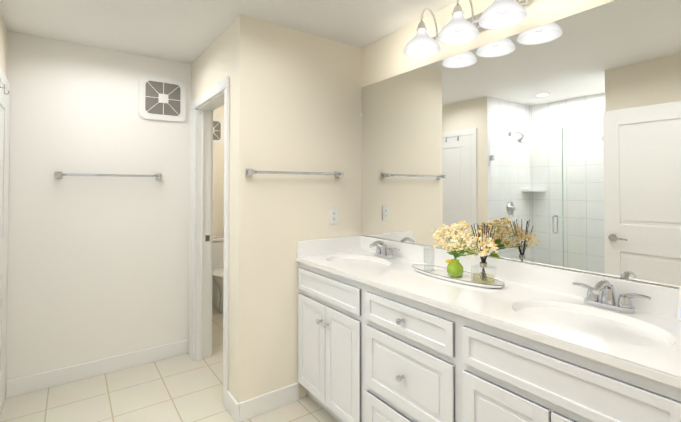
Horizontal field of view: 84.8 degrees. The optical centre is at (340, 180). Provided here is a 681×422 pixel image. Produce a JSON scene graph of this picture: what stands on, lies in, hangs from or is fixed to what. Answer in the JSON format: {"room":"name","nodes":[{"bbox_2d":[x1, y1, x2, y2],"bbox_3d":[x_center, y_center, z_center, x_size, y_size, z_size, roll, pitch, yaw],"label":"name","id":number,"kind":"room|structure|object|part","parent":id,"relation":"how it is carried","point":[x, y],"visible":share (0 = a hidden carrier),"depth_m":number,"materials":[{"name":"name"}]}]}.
{"room":"bathroom","nodes":[
{"label":"bathroom","id":0,"kind":"room"},
{"bbox_2d":[0,13,7,77],"bbox_3d":[-2.027,0.208,2.097,0.120,2.430,0.830,1,-1,-36],"label":"wall","id":1,"kind":"structure","parent":0,"point":[3,45],"depth_m":2.35,"materials":[{"name":"paint"}]},
{"bbox_2d":[0,68,9,412],"bbox_3d":[-1.998,0.385,2.192,0.040,2.080,0.695,1,-1,-36],"label":"door frame","id":2,"kind":"structure","parent":1,"relation":"attached to","point":[4,132],"depth_m":2.33,"materials":[{"name":"white wood"}]},
{"bbox_2d":[6,31,190,380],"bbox_3d":[-1.830,0.220,2.824,1.290,2.430,0.120,1,-1,-36],"label":"wall","id":3,"kind":"structure","parent":0,"point":[98,267],"depth_m":2.74,"materials":[{"name":"paint"}]},
{"bbox_2d":[6,339,188,397],"bbox_3d":[-1.734,1.380,2.791,1.152,0.110,0.016,1,-1,-36],"label":"baseboard","id":4,"kind":"structure","parent":3,"relation":"attached to","point":[14,387],"depth_m":2.72,"materials":[{"name":"white wood"}]},
{"bbox_2d":[55,172,161,178],"bbox_3d":[-1.710,-0.041,2.794,0.689,0.044,0.074,1,-1,-36],"label":"towel rail","id":5,"kind":"object","parent":3,"relation":"attached to","point":[61,174],"visible":1,"depth_m":2.76,"materials":[{"name":"silver metal"}]},
{"bbox_2d":[139,74,185,121],"bbox_3d":[-1.440,-0.667,3.029,0.350,0.350,0.025,1,-1,-36],"label":"fan","id":6,"kind":"object","parent":3,"relation":"attached to","point":[162,98],"visible":1,"depth_m":3.02,"materials":[{"name":"white plastic"}]},
{"bbox_2d":[0,304,337,421],"bbox_3d":[-0.924,1.470,1.837,3.490,0.100,5.390,1,-1,-36],"label":"floor","id":7,"kind":"structure","parent":0,"point":[183,388],"depth_m":2.44,"materials":[{"name":"tile"}]},
{"bbox_2d":[212,236,223,313],"bbox_3d":[-1.298,1.067,4.290,0.485,0.782,0.714,1,-1,-36],"label":"toilet","id":8,"kind":"object","parent":7,"relation":"on","point":[217,269],"visible":0.15,"depth_m":4.33,"materials":[{"name":"ceramic"}]},
{"bbox_2d":[296,251,680,421],"bbox_3d":[0.496,0.969,1.793,0.582,0.899,1.968,1,-1,-36],"label":"bathroom vanity","id":9,"kind":"object","parent":7,"relation":"on","point":[398,338],"depth_m":1.48,"materials":[{"name":"white wood"}]},
{"bbox_2d":[300,255,680,382],"bbox_3d":[0.500,0.504,1.803,0.533,0.029,1.968,1,-1,-36],"label":"countertop","id":10,"kind":"structure","parent":9,"relation":"on","point":[600,352],"depth_m":1.20,"materials":[{"name":"white stone"}]},
{"bbox_2d":[369,240,399,258],"bbox_3d":[0.248,0.442,2.419,0.151,0.111,0.256,1,-1,-36],"label":"faucet","id":11,"kind":"object","parent":10,"relation":"on","point":[383,251],"visible":1,"depth_m":2.42,"materials":[{"name":"silver metal"}]},
{"bbox_2d":[412,221,504,287],"bbox_3d":[0.568,0.343,1.887,0.188,0.293,0.540,1,-1,-36],"label":"tray","id":12,"kind":"object","parent":10,"relation":"on","point":[453,271],"visible":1,"depth_m":1.82,"materials":[{"name":"ceramic"}]},
{"bbox_2d":[447,259,463,277],"bbox_3d":[0.578,0.441,1.881,0.084,0.084,0.084,1,-1,-36],"label":"vase","id":13,"kind":"object","parent":12,"relation":"on","point":[455,269],"depth_m":1.86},
{"bbox_3d":[0.572,0.479,1.888,0.178,0.020,0.540,1,-1,-36],"label":"dish","id":14,"kind":"part","parent":12,"relation":"part of","materials":[{"name":"ceramic"}]},
{"bbox_2d":[471,223,495,284],"bbox_3d":[0.670,0.340,1.754,0.080,0.282,0.127,1,-1,-36],"label":"diffuser","id":15,"kind":"object","parent":12,"relation":"attached to","point":[488,241],"depth_m":1.75,"materials":[{"name":"clear glass"}]},
{"bbox_2d":[572,279,650,312],"bbox_3d":[0.984,0.426,1.397,0.151,0.111,0.256,1,-1,-36],"label":"faucet","id":16,"kind":"object","parent":10,"relation":"on","point":[607,300],"visible":1,"depth_m":1.40,"materials":[{"name":"silver metal"}]},
{"bbox_2d":[678,286,680,320],"bbox_3d":[1.204,0.422,1.241,0.031,0.113,0.120,1,-1,-36],"label":"tablet","id":17,"kind":"object","parent":10,"relation":"on","point":[679,308],"visible":0.98,"depth_m":1.28,"materials":[{"name":"white plastic"}]},
{"bbox_2d":[191,27,227,101],"bbox_3d":[-1.377,0.229,3.397,0.115,2.430,2.360,1,-1,-36],"label":"wall","id":18,"kind":"structure","parent":0,"point":[212,58],"depth_m":2.72,"materials":[{"name":"paint"}]},
{"bbox_2d":[189,76,229,407],"bbox_3d":[-0.921,0.386,2.761,0.151,2.095,0.930,1,-1,-36],"label":"door frame","id":19,"kind":"structure","parent":18,"relation":"attached to","point":[204,105],"depth_m":3.00,"materials":[{"name":"white wood"}]},
{"bbox_2d":[205,235,209,241],"bbox_3d":[-1.084,0.468,3.039,0.033,0.050,0.002,1,-1,-36],"label":"strike plate","id":20,"kind":"object","parent":19,"relation":"attached to","point":[207,237],"visible":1,"depth_m":3.04,"materials":[{"name":"brown metal"}]},
{"bbox_2d":[213,105,223,236],"bbox_3d":[-1.516,0.249,4.677,1.155,2.430,0.120,1,-1,-36],"label":"wall","id":21,"kind":"structure","parent":0,"point":[218,189],"depth_m":4.61,"materials":[{"name":"paint"}]},
{"bbox_2d":[213,117,223,143],"bbox_3d":[-1.580,-0.618,4.553,0.320,0.320,0.025,1,-1,-36],"label":"exhaust fan","id":22,"kind":"object","parent":21,"relation":"attached to","point":[218,130],"visible":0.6,"depth_m":4.60,"materials":[{"name":"white plastic"}]},
{"bbox_2d":[227,22,232,393],"bbox_3d":[-0.657,0.213,2.397,0.115,2.430,0.105,1,-1,-36],"label":"wall","id":23,"kind":"structure","parent":0,"point":[230,54],"depth_m":2.35,"materials":[{"name":"paint"}]},
{"bbox_2d":[0,0,460,63],"bbox_3d":[-0.924,-1.060,1.877,3.490,0.100,5.390,1,-1,-36],"label":"ceiling","id":24,"kind":"structure","parent":0,"point":[186,31],"depth_m":2.32,"materials":[{"name":"paint"}]},
{"bbox_2d":[232,14,361,402],"bbox_3d":[-0.124,0.217,2.645,1.270,2.430,0.115,1,-1,-36],"label":"wall","id":25,"kind":"structure","parent":0,"point":[297,100],"depth_m":2.39,"materials":[{"name":"paint"}]},
{"bbox_2d":[230,383,298,421],"bbox_3d":[-0.445,1.372,2.315,0.416,0.110,0.016,1,-1,-36],"label":"baseboard","id":26,"kind":"structure","parent":25,"relation":"attached to","point":[256,406],"depth_m":2.29,"materials":[{"name":"white wood"}]},
{"bbox_2d":[245,169,343,176],"bbox_3d":[-0.272,-0.049,2.425,0.694,0.044,0.074,1,-1,-36],"label":"towel bar","id":27,"kind":"object","parent":25,"relation":"attached to","point":[249,172],"visible":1,"depth_m":2.37,"materials":[{"name":"silver metal"}]},
{"bbox_2d":[296,235,359,258],"bbox_3d":[-0.067,0.452,2.596,0.530,0.101,0.020,1,-1,-36],"label":"backsplash","id":28,"kind":"structure","parent":25,"relation":"attached to","point":[351,243],"depth_m":2.57,"materials":[{"name":"white stone"}]},
{"bbox_2d":[329,207,337,223],"bbox_3d":[-0.046,0.247,2.623,0.072,0.116,0.008,1,-1,-36],"label":"electrical outlet","id":29,"kind":"object","parent":25,"relation":"attached to","point":[333,215],"visible":1,"depth_m":2.62,"materials":[{"name":"white plastic"}]},
{"bbox_2d":[361,0,678,287],"bbox_3d":[1.027,0.202,1.671,0.120,2.430,2.810,1,-1,-36],"label":"wall","id":30,"kind":"structure","parent":0,"point":[386,57],"depth_m":2.16,"materials":[{"name":"paint"}]},
{"bbox_2d":[403,0,530,56],"bbox_3d":[0.623,-0.855,1.908,0.275,0.258,0.684,1,-1,-36],"label":"sconce","id":31,"kind":"object","parent":30,"relation":"attached to","point":[458,28],"visible":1,"depth_m":1.88,"materials":[{"name":"white glass"}]},
{"bbox_3d":[0.653,-0.884,1.931,0.201,0.199,0.610,1,-1,-36],"label":"frame","id":32,"kind":"part","parent":31,"relation":"part of","materials":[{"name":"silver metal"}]},
{"bbox_2d":[360,235,680,322],"bbox_3d":[0.724,0.456,1.966,0.020,0.130,1.968,1,-1,-36],"label":"backsplash","id":33,"kind":"structure","parent":30,"relation":"attached to","point":[663,304],"depth_m":1.67,"materials":[{"name":"white stone"}]},
{"bbox_2d":[362,0,680,286],"bbox_3d":[0.738,-0.161,1.967,0.006,1.096,1.978,1,-1,-36],"label":"mirror","id":34,"kind":"object","parent":30,"relation":"attached to","point":[557,143],"visible":0.89,"depth_m":1.68,"materials":[{"name":"silver mirror"}]}
]}

